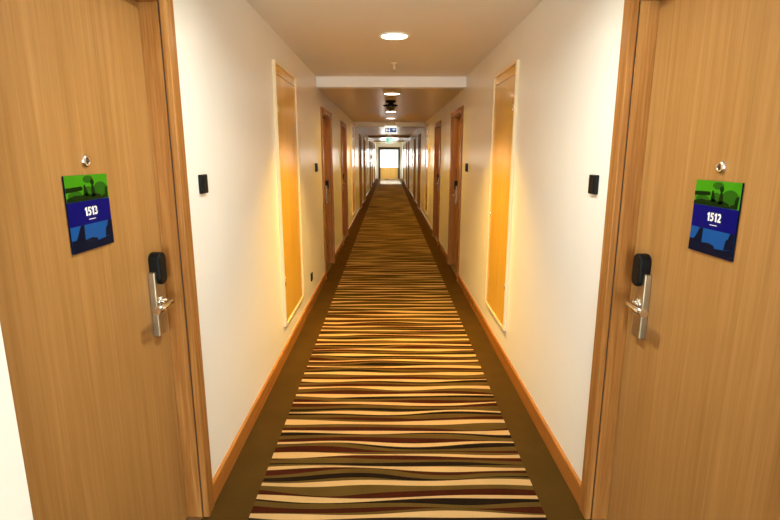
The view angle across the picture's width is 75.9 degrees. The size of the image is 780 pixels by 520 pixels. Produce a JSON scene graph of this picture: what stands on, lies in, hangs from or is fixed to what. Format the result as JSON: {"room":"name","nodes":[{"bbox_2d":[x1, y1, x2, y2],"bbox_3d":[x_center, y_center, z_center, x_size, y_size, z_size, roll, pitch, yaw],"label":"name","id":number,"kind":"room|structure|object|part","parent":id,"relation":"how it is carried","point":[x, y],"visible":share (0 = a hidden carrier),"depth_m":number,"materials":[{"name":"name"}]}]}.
{"room":"hotel corridor","nodes":[
{"label":"hotel corridor","id":0,"kind":"room"},
{"bbox_2d":[0,0,375,519],"bbox_3d":[-1.026,-2.896,15.227,0.300,2.580,37.000,0,12,0],"label":"wall","id":1,"kind":"structure","parent":0,"point":[226,50],"depth_m":2.73,"materials":[{"name":"beige paint"}]},
{"bbox_2d":[0,0,214,519],"bbox_3d":[-0.893,0.167,1.595,0.162,2.215,1.022,0,12,0],"label":"door","id":2,"kind":"structure","parent":1,"relation":"in","point":[102,345],"depth_m":1.57,"materials":[{"name":"brown wood"}]},
{"bbox_2d":[61,173,113,254],"bbox_3d":[-0.906,-0.145,1.510,0.006,0.222,0.215,0,12,0],"label":"number plaque","id":3,"kind":"object","parent":2,"relation":"attached to","point":[87,204],"visible":1,"depth_m":1.49,"materials":[{"name":"blue plastic"}]},
{"bbox_2d":[63,173,108,203],"bbox_3d":[-0.903,-0.216,1.495,0.001,0.076,0.215,0,12,0],"label":"picture","id":4,"kind":"object","parent":3,"relation":"attached to","point":[91,188],"depth_m":1.49,"materials":[{"name":"green"}]},
{"bbox_2d":[70,219,113,254],"bbox_3d":[-0.903,-0.074,1.525,0.001,0.077,0.215,0,12,0],"label":"picture","id":5,"kind":"object","parent":3,"relation":"attached to","point":[87,234],"depth_m":1.50,"materials":[{"name":"blue"}]},
{"bbox_3d":[-0.898,0.166,1.933,0.027,0.253,0.066,0,12,0],"label":"lock plate","id":6,"kind":"part","parent":2,"relation":"part of","materials":[{"name":"silver metal"}]},
{"bbox_3d":[-0.858,0.170,1.883,0.056,0.047,0.149,0,12,0],"label":"lever handle","id":7,"kind":"part","parent":2,"relation":"part of","materials":[{"name":"silver metal"}]},
{"bbox_3d":[-0.826,0.167,1.596,0.026,2.215,1.022,0,12,0],"label":"casing","id":8,"kind":"part","parent":2,"relation":"part of","materials":[{"name":"brown wood"}]},
{"bbox_2d":[198,174,208,193],"bbox_3d":[-0.828,-0.338,2.221,0.020,0.083,0.075,0,12,0],"label":"button","id":9,"kind":"object","parent":1,"relation":"attached to","point":[202,179],"visible":1,"depth_m":2.20,"materials":[{"name":"black plastic"}]},
{"bbox_2d":[272,59,303,326],"bbox_3d":[-0.832,-0.535,4.175,0.026,2.000,0.845,0,12,0],"label":"panel","id":10,"kind":"object","parent":1,"relation":"attached to","point":[284,93],"visible":1,"depth_m":4.09,"materials":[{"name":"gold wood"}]},
{"bbox_2d":[212,178,375,503],"bbox_3d":[-0.868,-1.685,15.483,0.015,0.105,37.000,0,12,0],"label":"baseboard","id":11,"kind":"structure","parent":1,"relation":"attached to","point":[221,475],"depth_m":3.18,"materials":[{"name":"brown wood"}]},
{"bbox_2d":[320,107,334,279],"bbox_3d":[-0.909,-0.914,6.828,0.162,2.170,1.085,0,12,0],"label":"door","id":12,"kind":"structure","parent":1,"relation":"in","point":[326,123],"depth_m":7.18,"materials":[{"name":"brown wood"}]},
{"bbox_3d":[-0.914,-0.948,7.212,0.027,0.253,0.066,0,12,0],"label":"lock plate","id":13,"kind":"part","parent":12,"relation":"part of","materials":[{"name":"silver metal"}]},
{"bbox_2d":[340,121,348,244],"bbox_3d":[-0.917,-1.446,9.348,0.162,2.170,1.085,0,12,0],"label":"door","id":14,"kind":"structure","parent":1,"relation":"in","point":[343,130],"depth_m":9.70,"materials":[{"name":"brown wood"}]},
{"bbox_2d":[351,124,355,214],"bbox_3d":[-0.854,-2.093,11.616,0.026,2.000,0.900,0,12,0],"label":"panel","id":15,"kind":"object","parent":1,"relation":"attached to","point":[352,126],"visible":1,"depth_m":11.68,"materials":[{"name":"gold metal"}]},
{"bbox_3d":[-0.859,-2.061,11.622,0.013,1.889,0.854,0,12,0],"label":"panel door","id":16,"kind":"part","parent":15,"relation":"part of","materials":[{"name":"brown wood"}]},
{"bbox_2d":[359,134,361,210],"bbox_3d":[-0.933,-2.569,14.671,0.162,2.170,1.085,0,12,0],"label":"door","id":17,"kind":"structure","parent":1,"relation":"in","point":[360,135],"depth_m":15.02,"materials":[{"name":"brown wood"}]},
{"bbox_2d":[363,137,365,202],"bbox_3d":[-0.940,-3.106,17.215,0.162,2.170,1.085,0,12,0],"label":"door","id":18,"kind":"structure","parent":1,"relation":"in","point":[364,145],"depth_m":17.57,"materials":[{"name":"brown wood"}]},
{"bbox_2d":[366,137,367,189],"bbox_3d":[-0.877,-3.729,19.370,0.026,2.000,0.850,0,12,0],"label":"panel","id":19,"kind":"object","parent":1,"relation":"attached to","point":[366,137],"visible":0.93,"depth_m":19.47,"materials":[{"name":"gold metal"}]},
{"bbox_3d":[-0.882,-3.697,19.377,0.013,1.889,0.804,0,12,0],"label":"panel door","id":20,"kind":"part","parent":19,"relation":"part of","materials":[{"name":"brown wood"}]},
{"bbox_2d":[369,141,370,189],"bbox_3d":[-0.956,-4.200,22.400,0.162,2.170,1.085,0,12,0],"label":"door","id":21,"kind":"structure","parent":1,"relation":"in","point":[369,141],"depth_m":22.76,"materials":[{"name":"brown wood"}]},
{"bbox_2d":[371,142,372,185],"bbox_3d":[-0.964,-4.737,24.944,0.162,2.170,1.085,0,12,0],"label":"door","id":22,"kind":"structure","parent":1,"relation":"in","point":[371,142],"depth_m":25.31,"materials":[{"name":"brown wood"}]},
{"bbox_2d":[373,142,373,179],"bbox_3d":[-0.900,-5.360,27.100,0.026,2.000,0.850,0,12,0],"label":"panel","id":23,"kind":"object","parent":1,"relation":"attached to","point":[373,142],"visible":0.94,"depth_m":27.26,"materials":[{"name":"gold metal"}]},
{"bbox_2d":[374,144,374,179],"bbox_3d":[-0.978,-5.748,29.739,0.162,2.170,1.085,0,12,0],"label":"door","id":24,"kind":"structure","parent":1,"relation":"in","point":[374,144],"depth_m":29.19,"materials":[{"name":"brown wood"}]},
{"bbox_2d":[376,143,401,178],"bbox_3d":[-0.065,-6.688,33.440,1.730,2.480,0.200,0,12,0],"label":"wall","id":25,"kind":"structure","parent":0,"point":[377,144],"depth_m":33.21,"materials":[{"name":"beige paint"}]},
{"bbox_2d":[378,147,399,178],"bbox_3d":[-0.060,-6.479,33.417,1.440,2.080,0.170,0,12,0],"label":"door","id":26,"kind":"structure","parent":25,"relation":"in","point":[383,172],"depth_m":33.49,"materials":[{"name":"brown wood"}]},
{"bbox_3d":[-0.060,-5.842,33.562,1.180,0.775,0.090,0,12,0],"label":"panel","id":27,"kind":"part","parent":26,"relation":"part of","materials":[{"name":"brown wood"}]},
{"bbox_2d":[320,89,462,142],"bbox_3d":[-0.024,-4.949,19.498,1.730,0.100,27.800,0,12,0],"label":"ceiling","id":28,"kind":"structure","parent":0,"point":[360,105],"depth_m":7.84,"materials":[{"name":"paint"}]},
{"bbox_2d":[386,135,392,142],"bbox_3d":[-0.026,-4.890,20.225,0.300,0.318,0.042,0,12,0],"label":"exit sign","id":29,"kind":"object","parent":28,"relation":"hanging from","point":[388,139],"visible":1,"depth_m":20.21,"materials":[{"name":"white"}]},
{"bbox_2d":[383,100,397,111],"bbox_3d":[0.013,-2.245,7.294,0.184,0.154,0.184,12,17,44],"label":"ceiling camera","id":30,"kind":"object","parent":28,"relation":"attached to","point":[390,106],"visible":1,"depth_m":7.24,"materials":[{"name":"black plastic"}]},
{"bbox_2d":[385,121,396,133],"bbox_3d":[0.019,-3.131,11.807,0.290,0.283,0.042,0,12,0],"label":"direction sign","id":31,"kind":"object","parent":28,"relation":"hanging from","point":[388,129],"visible":1,"depth_m":11.80,"materials":[{"name":"white plastic"}]},
{"bbox_2d":[383,92,400,94],"bbox_3d":[0.025,-2.132,6.418,0.235,0.013,0.235,0,12,0],"label":"recessed light","id":32,"kind":"object","parent":28,"relation":"in","point":[387,93],"visible":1,"depth_m":6.36,"materials":[{"name":"beige"}]},
{"bbox_2d":[246,0,542,76],"bbox_3d":[0.030,-1.230,1.325,2.330,0.100,9.100,0,12,0],"label":"ceiling","id":33,"kind":"structure","parent":0,"point":[332,38],"depth_m":3.63,"materials":[{"name":"paint"}]},
{"bbox_2d":[379,32,409,39],"bbox_3d":[0.033,-1.692,3.782,0.235,0.013,0.235,0,12,0],"label":"recessed light","id":34,"kind":"object","parent":33,"relation":"in","point":[387,35],"visible":1,"depth_m":3.76,"materials":[{"name":"beige"}]},
{"bbox_2d":[201,179,591,519],"bbox_3d":[-0.011,-1.586,15.507,2.330,0.100,37.000,0,12,0],"label":"floor","id":35,"kind":"structure","parent":0,"point":[237,497],"depth_m":3.16,"materials":[{"name":"brown carpet"}]},
{"bbox_2d":[248,179,546,519],"bbox_3d":[-0.005,-1.627,15.448,1.336,0.004,36.861,0,12,0],"label":"carpet runner","id":36,"kind":"object","parent":35,"relation":"on","point":[394,414],"visible":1,"depth_m":3.12,"materials":[{"name":"carpet"}]},
{"bbox_2d":[402,0,623,480],"bbox_3d":[1.004,-2.897,15.233,0.300,2.580,37.000,0,12,0],"label":"wall","id":37,"kind":"structure","parent":0,"point":[568,51],"depth_m":2.78,"materials":[{"name":"beige paint"}]},
{"bbox_2d":[368,135,409,137],"bbox_3d":[-0.028,-5.122,20.739,1.730,0.095,0.300,0,12,0],"label":"trim","id":38,"kind":"structure","parent":37,"relation":"attached to","point":[369,136],"depth_m":20.59,"materials":[{"name":"white paint"}]},
{"bbox_2d":[354,122,424,126],"bbox_3d":[-0.002,-3.336,12.327,1.730,0.115,0.300,0,12,0],"label":"trim","id":39,"kind":"structure","parent":37,"relation":"attached to","point":[356,124],"depth_m":12.18,"materials":[{"name":"paint"}]},
{"bbox_2d":[316,76,465,88],"bbox_3d":[0.017,-2.078,5.847,1.730,0.127,0.140,0,12,0],"label":"trim","id":40,"kind":"structure","parent":37,"relation":"attached to","point":[323,82],"depth_m":5.78,"materials":[{"name":"paint"}]},
{"bbox_2d":[403,145,403,181],"bbox_3d":[0.870,-5.727,29.636,0.162,2.170,1.085,0,12,0],"label":"door","id":41,"kind":"structure","parent":37,"relation":"in","point":[403,145],"depth_m":30.00,"materials":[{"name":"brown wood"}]},
{"bbox_2d":[406,143,406,187],"bbox_3d":[0.885,-4.715,24.842,0.162,2.170,1.085,0,12,0],"label":"door","id":42,"kind":"structure","parent":37,"relation":"in","point":[406,143],"depth_m":25.11,"materials":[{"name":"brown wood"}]},
{"bbox_2d":[408,141,408,191],"bbox_3d":[0.892,-4.178,22.298,0.162,2.170,1.085,0,12,0],"label":"door","id":43,"kind":"structure","parent":37,"relation":"in","point":[408,141],"depth_m":22.68,"materials":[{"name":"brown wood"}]},
{"bbox_2d":[410,137,411,189],"bbox_3d":[0.831,-3.730,19.375,0.026,2.000,0.850,0,12,0],"label":"panel","id":44,"kind":"object","parent":37,"relation":"attached to","point":[411,137],"visible":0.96,"depth_m":19.31,"materials":[{"name":"gold metal"}]},
{"bbox_3d":[0.837,-3.699,19.381,0.013,1.889,0.804,0,12,0],"label":"panel door","id":45,"kind":"part","parent":44,"relation":"part of","materials":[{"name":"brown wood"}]},
{"bbox_2d":[413,137,415,200],"bbox_3d":[0.908,-3.084,17.112,0.162,2.170,1.085,0,12,0],"label":"door","id":46,"kind":"structure","parent":37,"relation":"in","point":[414,158],"depth_m":17.54,"materials":[{"name":"brown wood"}]},
{"bbox_2d":[417,133,420,211],"bbox_3d":[0.916,-2.547,14.568,0.162,2.170,1.085,0,12,0],"label":"door","id":47,"kind":"structure","parent":37,"relation":"in","point":[419,135],"depth_m":14.92,"materials":[{"name":"brown wood"}]},
{"bbox_2d":[424,124,428,214],"bbox_3d":[0.855,-2.094,11.620,0.026,2.000,0.900,0,12,0],"label":"panel","id":48,"kind":"object","parent":37,"relation":"attached to","point":[427,126],"visible":0.94,"depth_m":11.68,"materials":[{"name":"gold metal"}]},
{"bbox_3d":[0.860,-2.062,11.627,0.013,1.889,0.854,0,12,0],"label":"panel door","id":49,"kind":"part","parent":48,"relation":"part of","materials":[{"name":"brown wood"}]},
{"bbox_2d":[432,120,440,245],"bbox_3d":[0.932,-1.424,9.245,0.162,2.170,1.085,0,12,0],"label":"door","id":50,"kind":"structure","parent":37,"relation":"in","point":[437,130],"depth_m":9.60,"materials":[{"name":"brown wood"}]},
{"bbox_2d":[447,106,463,281],"bbox_3d":[0.939,-0.893,6.726,0.162,2.170,1.085,0,12,0],"label":"door","id":51,"kind":"structure","parent":37,"relation":"in","point":[456,133],"depth_m":7.07,"materials":[{"name":"brown wood"}]},
{"bbox_3d":[0.942,-0.926,7.110,0.027,0.253,0.066,0,12,0],"label":"lock plate","id":52,"kind":"part","parent":51,"relation":"part of","materials":[{"name":"silver metal"}]},
{"bbox_2d":[402,178,580,504],"bbox_3d":[0.847,-1.686,15.488,0.015,0.105,37.000,0,12,0],"label":"baseboard","id":53,"kind":"structure","parent":37,"relation":"attached to","point":[573,481],"depth_m":3.16,"materials":[{"name":"brown wood"}]},
{"bbox_2d":[485,59,519,330],"bbox_3d":[0.877,-0.494,4.004,0.026,1.963,0.765,0,12,0],"label":"panel","id":54,"kind":"object","parent":37,"relation":"attached to","point":[505,95],"visible":1,"depth_m":3.93,"materials":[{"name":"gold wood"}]},
{"bbox_2d":[588,175,598,194],"bbox_3d":[0.885,-0.329,2.177,0.020,0.083,0.075,0,12,0],"label":"button","id":55,"kind":"object","parent":37,"relation":"attached to","point":[593,185],"visible":1,"depth_m":2.15,"materials":[{"name":"black plastic"}]},
{"bbox_2d":[579,0,779,519],"bbox_3d":[0.955,0.170,1.581,0.162,2.215,1.022,0,12,0],"label":"door","id":56,"kind":"structure","parent":37,"relation":"in","point":[683,416],"depth_m":1.62,"materials":[{"name":"brown wood"}]},
{"bbox_3d":[0.887,0.170,1.581,0.026,2.215,1.022,0,12,0],"label":"casing","id":57,"kind":"part","parent":56,"relation":"part of","materials":[{"name":"brown wood"}]},
{"bbox_3d":[0.917,0.176,1.853,0.056,0.047,0.149,0,12,0],"label":"lever handle","id":58,"kind":"part","parent":56,"relation":"part of","materials":[{"name":"silver metal"}]},
{"bbox_3d":[0.957,0.172,1.904,0.027,0.253,0.066,0,12,0],"label":"lock plate","id":59,"kind":"part","parent":56,"relation":"part of","materials":[{"name":"silver metal"}]},
{"bbox_2d":[688,180,743,261],"bbox_3d":[0.967,-0.124,1.492,0.006,0.220,0.208,0,12,0],"label":"number plaque","id":60,"kind":"object","parent":56,"relation":"attached to","point":[717,204],"visible":1,"depth_m":1.48,"materials":[{"name":"blue plastic"}]},
{"bbox_2d":[688,225,734,261],"bbox_3d":[0.965,-0.053,1.507,0.001,0.076,0.208,0,12,0],"label":"picture","id":61,"kind":"object","parent":60,"relation":"attached to","point":[713,240],"depth_m":1.49,"materials":[{"name":"blue"}]},
{"bbox_2d":[694,180,742,210],"bbox_3d":[0.964,-0.195,1.477,0.001,0.075,0.208,0,12,0],"label":"picture","id":62,"kind":"object","parent":60,"relation":"attached to","point":[709,195],"depth_m":1.47,"materials":[{"name":"green"}]}
]}

